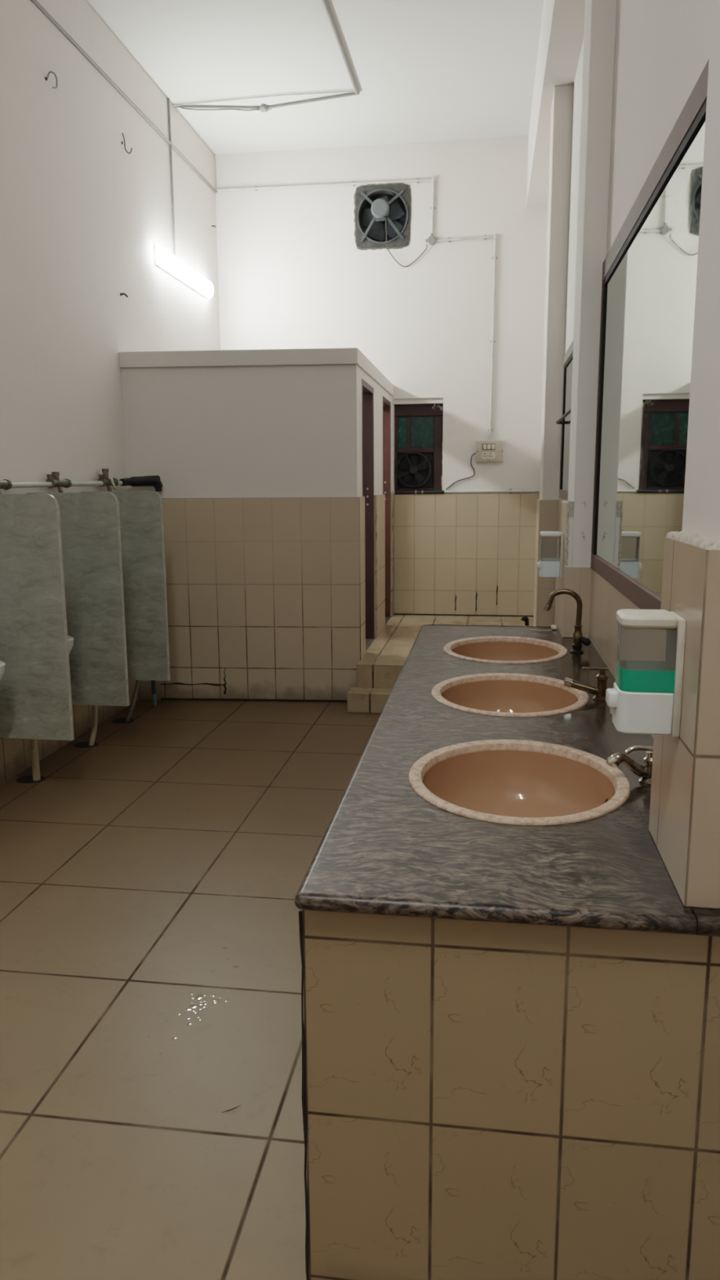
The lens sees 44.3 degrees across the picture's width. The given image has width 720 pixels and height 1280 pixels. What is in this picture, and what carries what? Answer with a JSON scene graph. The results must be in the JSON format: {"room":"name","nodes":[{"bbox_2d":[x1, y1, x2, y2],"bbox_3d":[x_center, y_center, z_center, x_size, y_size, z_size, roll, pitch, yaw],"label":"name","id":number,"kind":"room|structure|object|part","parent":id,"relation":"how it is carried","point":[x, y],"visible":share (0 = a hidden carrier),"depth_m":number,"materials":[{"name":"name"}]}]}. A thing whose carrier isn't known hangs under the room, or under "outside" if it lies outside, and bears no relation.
{"room":"public restroom","nodes":[
{"label":"public restroom","id":0,"kind":"room"},
{"bbox_2d":[0,0,220,493],"bbox_3d":[-2.186,-1.155,2.627,0.150,4.420,11.600,1,10,8],"label":"wall","id":1,"kind":"structure","parent":0,"point":[82,216],"depth_m":5.38,"materials":[{"name":"paint"}]},
{"bbox_2d":[0,660,5,683],"bbox_3d":[-1.752,0.262,3.954,0.350,1.167,0.324,1,10,8],"label":"urinal","id":2,"kind":"object","parent":1,"relation":"attached to","point":[2,664],"visible":1,"depth_m":3.92,"materials":[{"name":"white ceramic"}]},
{"bbox_2d":[0,493,74,740],"bbox_3d":[-1.643,-0.100,4.212,0.517,1.175,0.020,1,10,8],"label":"partition","id":3,"kind":"structure","parent":1,"relation":"attached to","point":[36,695],"depth_m":4.19,"materials":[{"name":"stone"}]},
{"bbox_2d":[44,71,57,88],"bbox_3d":[-1.716,-3.121,4.929,0.035,0.085,0.079,9,13,41],"label":"wall hook","id":4,"kind":"object","parent":1,"relation":"attached to","point":[53,73],"visible":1,"depth_m":4.93,"materials":[{"name":"metal"}]},
{"bbox_2d":[31,635,74,780],"bbox_3d":[-1.657,0.146,4.607,0.350,1.167,0.324,1,10,8],"label":"urinal","id":5,"kind":"object","parent":1,"relation":"attached to","point":[34,751],"visible":0.14,"depth_m":4.61,"materials":[{"name":"white ceramic"}]},
{"bbox_2d":[0,680,138,785],"bbox_3d":[-2.245,0.505,1.827,0.020,1.430,9.150,1,10,8],"label":"trim","id":6,"kind":"structure","parent":1,"relation":"attached to","point":[15,753],"depth_m":5.00,"materials":[{"name":"tile"}]},
{"bbox_2d":[26,492,129,706],"bbox_3d":[-1.547,-0.216,4.870,0.517,1.175,0.020,1,10,8],"label":"partition","id":7,"kind":"structure","parent":1,"relation":"attached to","point":[90,522],"depth_m":4.84,"materials":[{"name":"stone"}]},
{"bbox_2d":[0,468,162,493],"bbox_3d":[-1.817,-0.525,3.713,0.253,0.449,4.903,1,10,8],"label":"pipe","id":8,"kind":"object","parent":1,"relation":"attached to","point":[53,480],"visible":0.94,"depth_m":5.46,"materials":[{"name":"metal"}]},
{"bbox_2d":[88,705,97,746],"bbox_3d":[-1.563,0.033,5.250,0.350,1.169,0.324,1,10,8],"label":"urinal","id":9,"kind":"object","parent":1,"relation":"attached to","point":[95,713],"visible":0.1,"depth_m":5.23,"materials":[{"name":"white ceramic"}]},
{"bbox_2d":[31,0,217,192],"bbox_3d":[-1.803,-3.375,4.404,0.019,0.062,7.240,1,10,8],"label":"conduit","id":10,"kind":"object","parent":1,"relation":"attached to","point":[38,5],"visible":1,"depth_m":5.75,"materials":[{"name":"white plastic"}]},
{"bbox_2d":[80,491,170,680],"bbox_3d":[-1.455,-0.329,5.504,0.517,1.175,0.020,1,10,8],"label":"partition","id":11,"kind":"structure","parent":1,"relation":"attached to","point":[140,513],"depth_m":5.47,"materials":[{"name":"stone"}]},
{"bbox_2d":[121,133,132,154],"bbox_3d":[-1.569,-3.341,5.956,0.024,0.120,0.091,7,12,36],"label":"wall hook","id":12,"kind":"object","parent":1,"relation":"attached to","point":[122,133],"visible":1,"depth_m":5.93,"materials":[{"name":"metal"}]},
{"bbox_2d":[125,680,139,721],"bbox_3d":[-1.475,-0.074,5.858,0.350,1.170,0.417,1,10,8],"label":"urinal","id":13,"kind":"object","parent":1,"relation":"attached to","point":[137,682],"visible":0.07,"depth_m":5.76,"materials":[{"name":"white ceramic"}]},
{"bbox_2d":[167,97,175,256],"bbox_3d":[-1.455,-3.538,6.833,0.016,1.185,0.027,1,10,8],"label":"conduit","id":14,"kind":"object","parent":1,"relation":"attached to","point":[168,99],"visible":0.79,"depth_m":6.83,"materials":[{"name":"white plastic"}]},
{"bbox_2d":[153,244,213,298],"bbox_3d":[-1.402,-2.952,7.119,0.071,0.146,1.240,1,10,8],"label":"wall lamp","id":15,"kind":"object","parent":1,"relation":"attached to","point":[164,260],"visible":1,"depth_m":6.96,"materials":[{"name":"white plastic"}]},
{"bbox_2d":[0,699,380,1279],"bbox_3d":[-0.634,1.097,2.877,3.237,0.120,11.750,1,10,8],"label":"floor","id":16,"kind":"structure","parent":0,"point":[192,830],"depth_m":2.71,"materials":[{"name":"tile"}]},
{"bbox_2d":[15,775,45,783],"bbox_3d":[-1.727,0.730,4.638,0.156,0.004,0.125,1,10,8],"label":"floor drain","id":17,"kind":"object","parent":16,"relation":"on","point":[27,779],"visible":0.9,"depth_m":4.62,"materials":[{"name":"metal"}]},
{"bbox_2d":[72,741,99,747],"bbox_3d":[-1.627,0.621,5.251,0.156,0.004,0.125,1,10,8],"label":"floor drain","id":18,"kind":"object","parent":16,"relation":"on","point":[80,744],"visible":0.92,"depth_m":5.24,"materials":[{"name":"metal"}]},
{"bbox_2d":[111,718,134,723],"bbox_3d":[-1.553,0.527,5.780,0.156,0.004,0.125,1,10,8],"label":"floor drain","id":19,"kind":"object","parent":16,"relation":"on","point":[117,720],"visible":0.92,"depth_m":5.77,"materials":[{"name":"metal"}]},
{"bbox_2d":[151,680,156,706],"bbox_3d":[-1.437,0.251,6.148,0.032,0.421,0.027,1,10,8],"label":"pipe","id":20,"kind":"object","parent":16,"relation":"on","point":[153,682],"visible":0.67,"depth_m":6.16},
{"bbox_2d":[147,946,239,1054],"bbox_3d":[-0.461,1.073,2.658,0.150,0.001,0.566,3,10,16],"label":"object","id":21,"kind":"object","parent":16,"relation":"on","point":[200,997],"visible":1,"depth_m":2.62,"materials":[{"name":"white"}]},
{"bbox_2d":[298,910,719,1279],"bbox_3d":[0.473,0.613,2.882,0.755,0.820,2.838,1,10,8],"label":"vanity base","id":22,"kind":"object","parent":16,"relation":"on","point":[482,1100],"visible":0.88,"depth_m":1.49,"materials":[{"name":"tile"}]},
{"bbox_2d":[294,624,719,936],"bbox_3d":[0.468,0.195,2.803,0.759,0.030,2.870,1,10,8],"label":"countertop","id":23,"kind":"structure","parent":22,"relation":"on","point":[384,849],"depth_m":1.67,"materials":[{"name":"grey stone"}]},
{"bbox_2d":[443,635,567,663],"bbox_3d":[0.590,0.127,3.614,0.498,0.192,0.582,1,10,8],"label":"basin","id":24,"kind":"object","parent":23,"relation":"in","point":[489,649],"visible":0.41,"depth_m":3.81,"materials":[{"name":"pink ceramic"}]},
{"bbox_3d":[0.590,0.133,3.615,0.434,0.171,0.507,1,10,8],"label":"bowl","id":25,"kind":"part","parent":24,"relation":"part of","materials":[{"name":"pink ceramic"}]},
{"bbox_2d":[431,672,589,716],"bbox_3d":[0.480,0.261,2.859,0.498,0.192,0.582,1,10,8],"label":"basin","id":26,"kind":"object","parent":23,"relation":"in","point":[496,694],"visible":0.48,"depth_m":3.06,"materials":[{"name":"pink ceramic"}]},
{"bbox_3d":[0.480,0.267,2.860,0.434,0.171,0.507,1,10,8],"label":"bowl","id":27,"kind":"part","parent":26,"relation":"part of","materials":[{"name":"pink ceramic"}]},
{"bbox_2d":[408,739,631,825],"bbox_3d":[0.362,0.404,2.048,0.498,0.192,0.582,1,10,8],"label":"basin","id":28,"kind":"object","parent":23,"relation":"in","point":[519,782],"visible":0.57,"depth_m":2.23,"materials":[{"name":"pink ceramic"}]},
{"bbox_3d":[0.362,0.410,2.049,0.434,0.171,0.507,1,10,8],"label":"bowl","id":29,"kind":"part","parent":28,"relation":"part of","materials":[{"name":"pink ceramic"}]},
{"bbox_2d":[529,629,551,631],"bbox_3d":[0.828,-0.045,4.056,0.100,0.004,0.022,2,10,11],"label":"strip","id":30,"kind":"object","parent":23,"relation":"on","point":[530,629],"visible":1,"depth_m":4.05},
{"bbox_2d":[551,624,556,630],"bbox_3d":[0.899,-0.059,4.096,0.025,0.016,0.060,1,10,8],"label":"soap bar","id":31,"kind":"object","parent":23,"relation":"on","point":[553,627],"visible":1,"depth_m":4.07,"materials":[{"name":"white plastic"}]},
{"bbox_2d":[543,588,591,653],"bbox_3d":[0.827,-0.078,3.521,0.188,0.255,0.064,3,11,19],"label":"tap","id":32,"kind":"object","parent":23,"relation":"on","point":[578,638],"visible":1,"depth_m":3.50,"materials":[{"name":"metal"}]},
{"bbox_3d":[0.811,-0.129,3.511,0.143,0.150,0.022,1,10,8],"label":"spout","id":33,"kind":"part","parent":32,"relation":"part of","materials":[{"name":"gold metal"}]},
{"bbox_2d":[569,643,583,653],"bbox_3d":[0.867,0.031,3.532,0.054,0.036,0.054,1,10,8],"label":"tap","id":34,"kind":"object","parent":32,"relation":"on","point":[576,647],"depth_m":3.52,"materials":[{"name":"metal"}]},
{"bbox_3d":[0.889,0.005,3.502,0.029,0.035,0.048,-10,14,-44],"label":"knob","id":35,"kind":"part","parent":32,"relation":"part of","materials":[{"name":"metal"}]},
{"bbox_2d":[563,666,608,701],"bbox_3d":[0.709,0.135,2.763,0.146,0.100,0.054,1,10,8],"label":"tap","id":36,"kind":"object","parent":23,"relation":"on","point":[602,677],"visible":0.92,"depth_m":2.75,"materials":[{"name":"gold metal"}]},
{"bbox_3d":[0.704,0.150,2.766,0.102,0.050,0.025,1,10,8],"label":"spout","id":37,"kind":"part","parent":36,"relation":"part of","materials":[{"name":"gold metal"}]},
{"bbox_3d":[0.732,0.097,2.753,0.078,0.022,0.020,1,10,8],"label":"lever","id":38,"kind":"part","parent":36,"relation":"part of","materials":[{"name":"gold metal"}]},
{"bbox_2d":[605,745,653,786],"bbox_3d":[0.621,0.278,1.996,0.128,0.086,0.054,1,10,8],"label":"tap","id":39,"kind":"object","parent":23,"relation":"on","point":[645,771],"visible":0.76,"depth_m":1.98,"materials":[{"name":"silver metal"}]},
{"bbox_3d":[0.607,0.282,1.995,0.095,0.057,0.027,0,10,4],"label":"spout","id":40,"kind":"part","parent":39,"relation":"part of","materials":[{"name":"silver metal"}]},
{"bbox_3d":[0.630,0.251,1.984,0.068,0.028,0.020,-1,10,-4],"label":"lever","id":41,"kind":"part","parent":39,"relation":"part of","materials":[{"name":"silver metal"}]},
{"bbox_2d":[120,364,359,497],"bbox_3d":[-0.808,-0.713,6.180,1.605,2.300,0.105,0,10,4],"label":"wall","id":42,"kind":"structure","parent":0,"point":[247,431],"depth_m":6.00,"materials":[{"name":"paint"}]},
{"bbox_2d":[138,497,361,702],"bbox_3d":[-0.803,-0.272,6.186,1.624,1.430,0.037,0,10,4],"label":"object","id":43,"kind":"structure","parent":42,"relation":"attached to","point":[264,593],"depth_m":6.17,"materials":[{"name":"tile"}]},
{"bbox_2d":[118,347,393,396],"bbox_3d":[-0.660,-2.075,6.984,1.608,0.102,2.355,1,10,8],"label":"ledge","id":44,"kind":"object","parent":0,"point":[339,356],"visible":0.73,"depth_m":5.90,"materials":[{"name":"paint"}]},
{"bbox_2d":[85,0,543,154],"bbox_3d":[-0.660,-3.374,2.089,3.237,0.120,11.750,1,10,8],"label":"ceiling","id":45,"kind":"structure","parent":0,"point":[423,70],"depth_m":6.21,"materials":[{"name":"paint"}]},
{"bbox_2d":[179,106,258,111],"bbox_3d":[-1.085,-4.091,6.805,0.610,0.077,0.146,-1,10,-4],"label":"loose wire","id":46,"kind":"object","parent":45,"relation":"hanging from","point":[180,106],"visible":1,"depth_m":6.76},
{"bbox_2d":[173,90,355,106],"bbox_3d":[-0.741,-4.114,6.703,1.431,0.011,0.044,1,10,9],"label":"conduit","id":47,"kind":"object","parent":45,"relation":"attached to","point":[341,91],"visible":1,"depth_m":6.68,"materials":[{"name":"white plastic"}]},
{"bbox_2d":[257,103,271,111],"bbox_3d":[-0.748,-4.144,6.895,0.096,0.031,0.096,-8,12,-36],"label":"junction box","id":48,"kind":"object","parent":45,"relation":"attached to","point":[263,108],"visible":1,"depth_m":6.87,"materials":[{"name":"plastic"}]},
{"bbox_2d":[173,92,356,109],"bbox_3d":[-0.719,-4.134,6.816,1.444,0.018,0.169,1,10,8],"label":"conduit","id":49,"kind":"object","parent":45,"relation":"attached to","point":[353,93],"visible":0.96,"depth_m":6.85,"materials":[{"name":"white plastic"}]},
{"bbox_2d":[321,0,359,95],"bbox_3d":[-0.370,-3.703,4.358,0.044,0.031,4.670,1,10,8],"label":"conduit","id":50,"kind":"object","parent":45,"relation":"attached to","point":[325,2],"visible":1,"depth_m":5.88,"materials":[{"name":"white plastic"}]},
{"bbox_2d":[526,0,585,206],"bbox_3d":[0.707,-3.012,1.954,0.180,0.560,11.450,1,10,8],"label":"beam","id":51,"kind":"structure","parent":45,"relation":"attached to","point":[562,21],"depth_m":5.25,"materials":[{"name":"paint"}]},
{"bbox_2d":[346,687,392,713],"bbox_3d":[0.598,0.420,5.936,1.360,0.137,0.165,1,10,8],"label":"step","id":52,"kind":"structure","parent":0,"point":[359,700],"depth_m":5.94,"materials":[{"name":"tile"}]},
{"bbox_2d":[358,366,391,651],"bbox_3d":[0.096,-0.899,7.203,0.100,2.300,2.120,1,10,8],"label":"wall","id":53,"kind":"structure","parent":0,"point":[379,392],"depth_m":7.03,"materials":[{"name":"paint"}]},
{"bbox_2d":[361,378,374,638],"bbox_3d":[0.011,-0.917,6.618,0.108,1.940,0.660,1,10,8],"label":"door","id":54,"kind":"structure","parent":53,"relation":"in","point":[367,391],"depth_m":6.86,"materials":[{"name":"red wood"}]},
{"bbox_2d":[360,493,393,657],"bbox_3d":[0.149,-0.605,7.175,0.023,1.130,2.218,1,10,8],"label":"trim","id":55,"kind":"structure","parent":53,"relation":"attached to","point":[379,500],"depth_m":7.13,"materials":[{"name":"tile"}]},
{"bbox_2d":[382,395,391,616],"bbox_3d":[0.184,-1.128,7.812,0.108,1.940,0.610,1,10,8],"label":"door","id":56,"kind":"structure","parent":53,"relation":"in","point":[386,403],"depth_m":8.02,"materials":[{"name":"red wood"}]},
{"bbox_2d":[213,135,547,614],"bbox_3d":[0.179,-2.144,8.161,3.237,4.420,0.200,1,10,8],"label":"wall","id":57,"kind":"structure","parent":0,"point":[292,273],"depth_m":7.87,"materials":[{"name":"paint"}]},
{"bbox_2d":[215,177,431,191],"bbox_3d":[-0.328,-4.008,7.789,1.945,0.046,0.022,1,10,8],"label":"conduit","id":58,"kind":"object","parent":57,"relation":"attached to","point":[353,183],"visible":1,"depth_m":7.78,"materials":[{"name":"white plastic"}]},
{"bbox_2d":[354,182,411,249],"bbox_3d":[0.202,-3.728,7.796,0.509,0.545,0.206,1,10,8],"label":"exhaust fan","id":59,"kind":"object","parent":57,"relation":"attached to","point":[373,203],"visible":1,"depth_m":7.80,"materials":[{"name":"grey metal"}]},
{"bbox_3d":[0.071,-3.864,7.751,0.136,0.129,0.012,1,10,8],"label":"mounting arm","id":60,"kind":"part","parent":59,"relation":"part of"},
{"bbox_3d":[0.074,-3.623,7.793,0.137,0.207,0.012,1,10,8],"label":"mounting arm","id":61,"kind":"part","parent":59,"relation":"part of"},
{"bbox_3d":[0.210,-3.736,7.843,0.373,0.376,0.032,1,10,8],"label":"blade","id":62,"kind":"part","parent":59,"relation":"part of","materials":[{"name":"grey metal"}]},
{"bbox_3d":[0.216,-3.745,7.892,0.444,0.444,0.001,1,10,8],"label":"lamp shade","id":63,"kind":"part","parent":59,"relation":"part of","materials":[{"name":"grey metal"}]},
{"bbox_3d":[0.305,-3.619,7.760,0.167,0.208,0.012,1,10,8],"label":"mounting arm","id":64,"kind":"part","parent":59,"relation":"part of"},
{"bbox_3d":[0.305,-3.858,7.718,0.165,0.130,0.012,1,10,8],"label":"mounting arm","id":65,"kind":"part","parent":59,"relation":"part of"},
{"bbox_2d":[385,217,427,266],"bbox_3d":[0.407,-3.487,7.751,0.369,0.402,0.042,1,10,6],"label":"cable","id":66,"kind":"object","parent":59,"relation":"hanging from","point":[385,218],"visible":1,"depth_m":7.77,"materials":[{"name":"grey plastic"}]},
{"bbox_2d":[393,397,443,491],"bbox_3d":[0.549,-1.800,8.181,0.460,0.830,0.175,1,10,8],"label":"window","id":67,"kind":"structure","parent":57,"relation":"in","point":[418,422],"depth_m":8.16,"materials":[{"name":"brown wood"}]},
{"bbox_3d":[0.391,-1.927,8.204,0.077,0.285,0.010,1,10,8],"label":"pane","id":68,"kind":"part","parent":67,"relation":"part of","materials":[{"name":"green glass"}]},
{"bbox_2d":[395,452,433,488],"bbox_3d":[0.508,-1.578,8.198,0.343,0.327,0.130,1,10,8],"label":"exhaust fan","id":69,"kind":"object","parent":67,"relation":"attached to","point":[413,469],"visible":1,"depth_m":8.22,"materials":[{"name":"metal"}]},
{"bbox_3d":[0.411,-1.537,8.189,0.121,0.068,0.006,1,10,8],"label":"mounting arm","id":70,"kind":"part","parent":69,"relation":"part of","materials":[{"name":"metal"}]},
{"bbox_3d":[0.451,-1.656,8.162,0.073,0.119,0.006,1,10,8],"label":"mounting arm","id":71,"kind":"part","parent":69,"relation":"part of","materials":[{"name":"metal"}]},
{"bbox_3d":[0.500,-1.585,8.208,0.268,0.256,0.013,1,10,8],"label":"blade","id":72,"kind":"part","parent":69,"relation":"part of","materials":[{"name":"black metal"}]},
{"bbox_3d":[0.529,-1.489,8.181,0.062,0.123,0.006,1,10,8],"label":"mounting arm","id":73,"kind":"part","parent":69,"relation":"part of","materials":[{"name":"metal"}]},
{"bbox_3d":[0.570,-1.625,8.151,0.112,0.085,0.006,1,10,8],"label":"mounting arm","id":74,"kind":"part","parent":69,"relation":"part of","materials":[{"name":"metal"}]},
{"bbox_3d":[0.577,-1.924,8.178,0.217,0.285,0.010,1,10,8],"label":"pane","id":75,"kind":"part","parent":67,"relation":"part of","materials":[{"name":"green glass"}]},
{"bbox_2d":[425,232,438,244],"bbox_3d":[0.630,-3.509,7.734,0.110,0.093,0.032,1,10,8],"label":"junction box","id":76,"kind":"object","parent":57,"relation":"attached to","point":[432,240],"visible":1,"depth_m":7.72,"materials":[{"name":"plastic"}]},
{"bbox_2d":[431,177,435,235],"bbox_3d":[0.635,-3.763,7.692,0.040,0.486,0.032,1,10,8],"label":"conduit","id":77,"kind":"object","parent":57,"relation":"attached to","point":[433,207],"visible":1,"depth_m":7.68,"materials":[{"name":"white plastic"}]},
{"bbox_2d":[435,235,493,242],"bbox_3d":[0.918,-3.496,7.699,0.517,0.042,0.022,1,10,8],"label":"conduit","id":78,"kind":"object","parent":57,"relation":"attached to","point":[485,237],"visible":1,"depth_m":7.69,"materials":[{"name":"white plastic"}]},
{"bbox_2d":[394,488,538,494],"bbox_3d":[0.967,-1.352,8.062,1.305,0.048,0.039,1,10,8],"label":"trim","id":79,"kind":"structure","parent":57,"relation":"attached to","point":[400,492],"depth_m":8.06,"materials":[{"name":"tile"}]},
{"bbox_2d":[394,493,539,617],"bbox_3d":[0.973,-0.782,8.171,1.317,1.125,0.026,1,10,8],"label":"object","id":80,"kind":"structure","parent":57,"relation":"attached to","point":[455,554],"depth_m":8.16,"materials":[{"name":"tile"}]},
{"bbox_2d":[475,440,503,462],"bbox_3d":[1.168,-1.701,7.961,0.244,0.191,0.062,1,10,8],"label":"switchboard","id":81,"kind":"object","parent":57,"relation":"attached to","point":[486,451],"visible":1,"depth_m":7.94,"materials":[{"name":"white plastic"}]},
{"bbox_2d":[445,453,475,489],"bbox_3d":[0.920,-1.536,8.043,0.276,0.334,0.020,1,10,8],"label":"cable","id":82,"kind":"object","parent":81,"relation":"hanging from","point":[453,483],"visible":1,"depth_m":8.04,"materials":[{"name":"black plastic"}]},
{"bbox_3d":[1.157,-1.734,7.932,0.116,0.056,0.004,1,10,8],"label":"switch panel","id":83,"kind":"part","parent":81,"relation":"part of","materials":[{"name":"white plastic"}]},
{"bbox_2d":[482,452,495,458],"bbox_3d":[1.157,-1.660,7.945,0.116,0.060,0.004,1,10,8],"label":"socket","id":84,"kind":"object","parent":81,"relation":"attached to","point":[485,455],"depth_m":7.94,"materials":[{"name":"white plastic"}]},
{"bbox_2d":[488,234,497,439],"bbox_3d":[1.173,-2.657,7.809,0.050,1.740,0.034,1,10,8],"label":"conduit","id":85,"kind":"object","parent":57,"relation":"attached to","point":[492,341],"visible":1,"depth_m":7.80,"materials":[{"name":"white plastic"}]},
{"bbox_2d":[356,614,533,688],"bbox_3d":[0.795,0.123,7.143,1.320,0.300,2.348,1,10,8],"label":"platform","id":86,"kind":"object","parent":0,"point":[382,663],"visible":0.34,"depth_m":6.94,"materials":[{"name":"tile"}]},
{"bbox_2d":[520,615,529,626],"bbox_3d":[1.093,0.014,5.863,0.060,0.356,0.040,1,10,8],"label":"pipe elbow","id":87,"kind":"object","parent":86,"relation":"on","point":[526,619],"visible":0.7,"depth_m":5.83,"materials":[{"name":"black plastic"}]},
{"bbox_2d":[536,531,564,577],"bbox_3d":[0.853,-0.385,3.978,0.113,0.204,0.098,1,10,8],"label":"soap dispenser","id":88,"kind":"object","parent":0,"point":[547,567],"visible":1,"depth_m":3.94,"materials":[{"name":"white plastic"}]},
{"bbox_3d":[0.855,-0.411,3.973,0.085,0.108,0.086,1,10,8],"label":"tank","id":89,"kind":"part","parent":88,"relation":"part of","materials":[{"name":"grey"}]},
{"bbox_3d":[0.853,-0.475,3.962,0.088,0.021,0.092,1,10,8],"label":"lid","id":90,"kind":"part","parent":88,"relation":"part of","materials":[{"name":"white plastic"}]},
{"bbox_3d":[0.903,-0.382,3.971,0.012,0.200,0.098,1,10,8],"label":"mounting plate","id":91,"kind":"part","parent":88,"relation":"part of","materials":[{"name":"white plastic"}]},
{"bbox_2d":[539,84,573,499],"bbox_3d":[1.252,-1.592,5.743,0.112,3.560,0.300,1,10,8],"label":"wall","id":92,"kind":"structure","parent":0,"point":[562,107],"depth_m":5.50,"materials":[{"name":"paint"}]},
{"bbox_2d":[533,498,559,626],"bbox_3d":[1.249,-0.385,5.949,0.129,1.110,0.315,1,10,8],"label":"trim","id":93,"kind":"structure","parent":92,"relation":"attached to","point":[547,509],"depth_m":5.79,"materials":[{"name":"tile"}]},
{"bbox_2d":[568,0,617,567],"bbox_3d":[0.977,-1.099,3.821,0.096,3.860,0.295,1,10,8],"label":"column","id":94,"kind":"structure","parent":0,"point":[600,15],"depth_m":3.62,"materials":[{"name":"paint"}]},
{"bbox_2d":[557,500,591,637],"bbox_3d":[0.968,-0.326,3.956,0.123,0.590,0.301,1,10,8],"label":"trim","id":95,"kind":"structure","parent":94,"relation":"attached to","point":[578,580],"depth_m":3.83,"materials":[{"name":"tile"}]},
{"bbox_2d":[539,0,712,860],"bbox_3d":[0.870,-1.096,2.193,0.150,4.420,11.600,1,10,8],"label":"wall","id":96,"kind":"structure","parent":0,"point":[662,49],"depth_m":2.83,"materials":[{"name":"paint"}]},
{"bbox_2d":[554,501,563,637],"bbox_3d":[1.168,-0.060,5.003,0.012,1.400,1.665,1,10,8],"label":"trim","id":97,"kind":"structure","parent":96,"relation":"attached to","point":[559,505],"depth_m":5.62,"materials":[{"name":"tile"}]},
{"bbox_2d":[555,341,573,499],"bbox_3d":[1.152,-1.212,4.886,0.054,0.860,1.270,1,10,8],"label":"wall mirror","id":98,"kind":"object","parent":96,"relation":"attached to","point":[565,420],"visible":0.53,"depth_m":5.24,"materials":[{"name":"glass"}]},
{"bbox_2d":[561,357,573,489],"bbox_3d":[1.172,-1.193,4.870,0.004,0.727,1.167,1,10,8],"label":"mirror glass","id":99,"kind":"object","parent":98,"relation":"attached to","point":[568,364],"depth_m":5.23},
{"bbox_2d":[588,568,659,737],"bbox_3d":[0.847,0.018,2.758,0.012,0.330,2.230,1,10,8],"label":"backsplash","id":100,"kind":"structure","parent":96,"relation":"attached to","point":[636,644],"depth_m":3.13,"materials":[{"name":"tile"}]},
{"bbox_2d":[590,58,709,609],"bbox_3d":[0.862,-0.755,2.767,0.016,1.240,1.900,1,10,8],"label":"wall mirror","id":101,"kind":"object","parent":96,"relation":"attached to","point":[650,268],"visible":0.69,"depth_m":2.52,"materials":[{"name":"clear glass"}]},
{"bbox_2d":[662,0,719,911],"bbox_3d":[0.612,-0.664,1.366,0.112,3.860,0.265,1,10,8],"label":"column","id":102,"kind":"structure","parent":0,"point":[701,503],"depth_m":1.43,"materials":[{"name":"paint"}]},
{"bbox_2d":[648,530,719,908],"bbox_3d":[0.604,0.110,1.502,0.136,0.584,0.318,1,10,8],"label":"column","id":103,"kind":"structure","parent":102,"relation":"attached to","point":[684,820],"depth_m":1.39,"materials":[{"name":"tile"}]},
{"bbox_2d":[605,608,686,737],"bbox_3d":[0.479,0.053,1.499,0.113,0.201,0.098,1,10,8],"label":"soap dispenser","id":104,"kind":"object","parent":103,"relation":"attached to","point":[645,697],"visible":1,"depth_m":1.46,"materials":[{"name":"white plastic"}]},
{"bbox_3d":[0.481,0.009,1.491,0.085,0.069,0.086,1,10,8],"label":"tank","id":105,"kind":"part","parent":104,"relation":"part of","materials":[{"name":"grey"}]},
{"bbox_3d":[0.479,-0.036,1.483,0.088,0.021,0.092,1,10,8],"label":"lid","id":106,"kind":"part","parent":104,"relation":"part of","materials":[{"name":"white plastic"}]},
{"bbox_3d":[0.529,0.056,1.492,0.012,0.197,0.098,1,10,8],"label":"mounting plate","id":107,"kind":"part","parent":104,"relation":"part of","materials":[{"name":"white plastic"}]}
]}

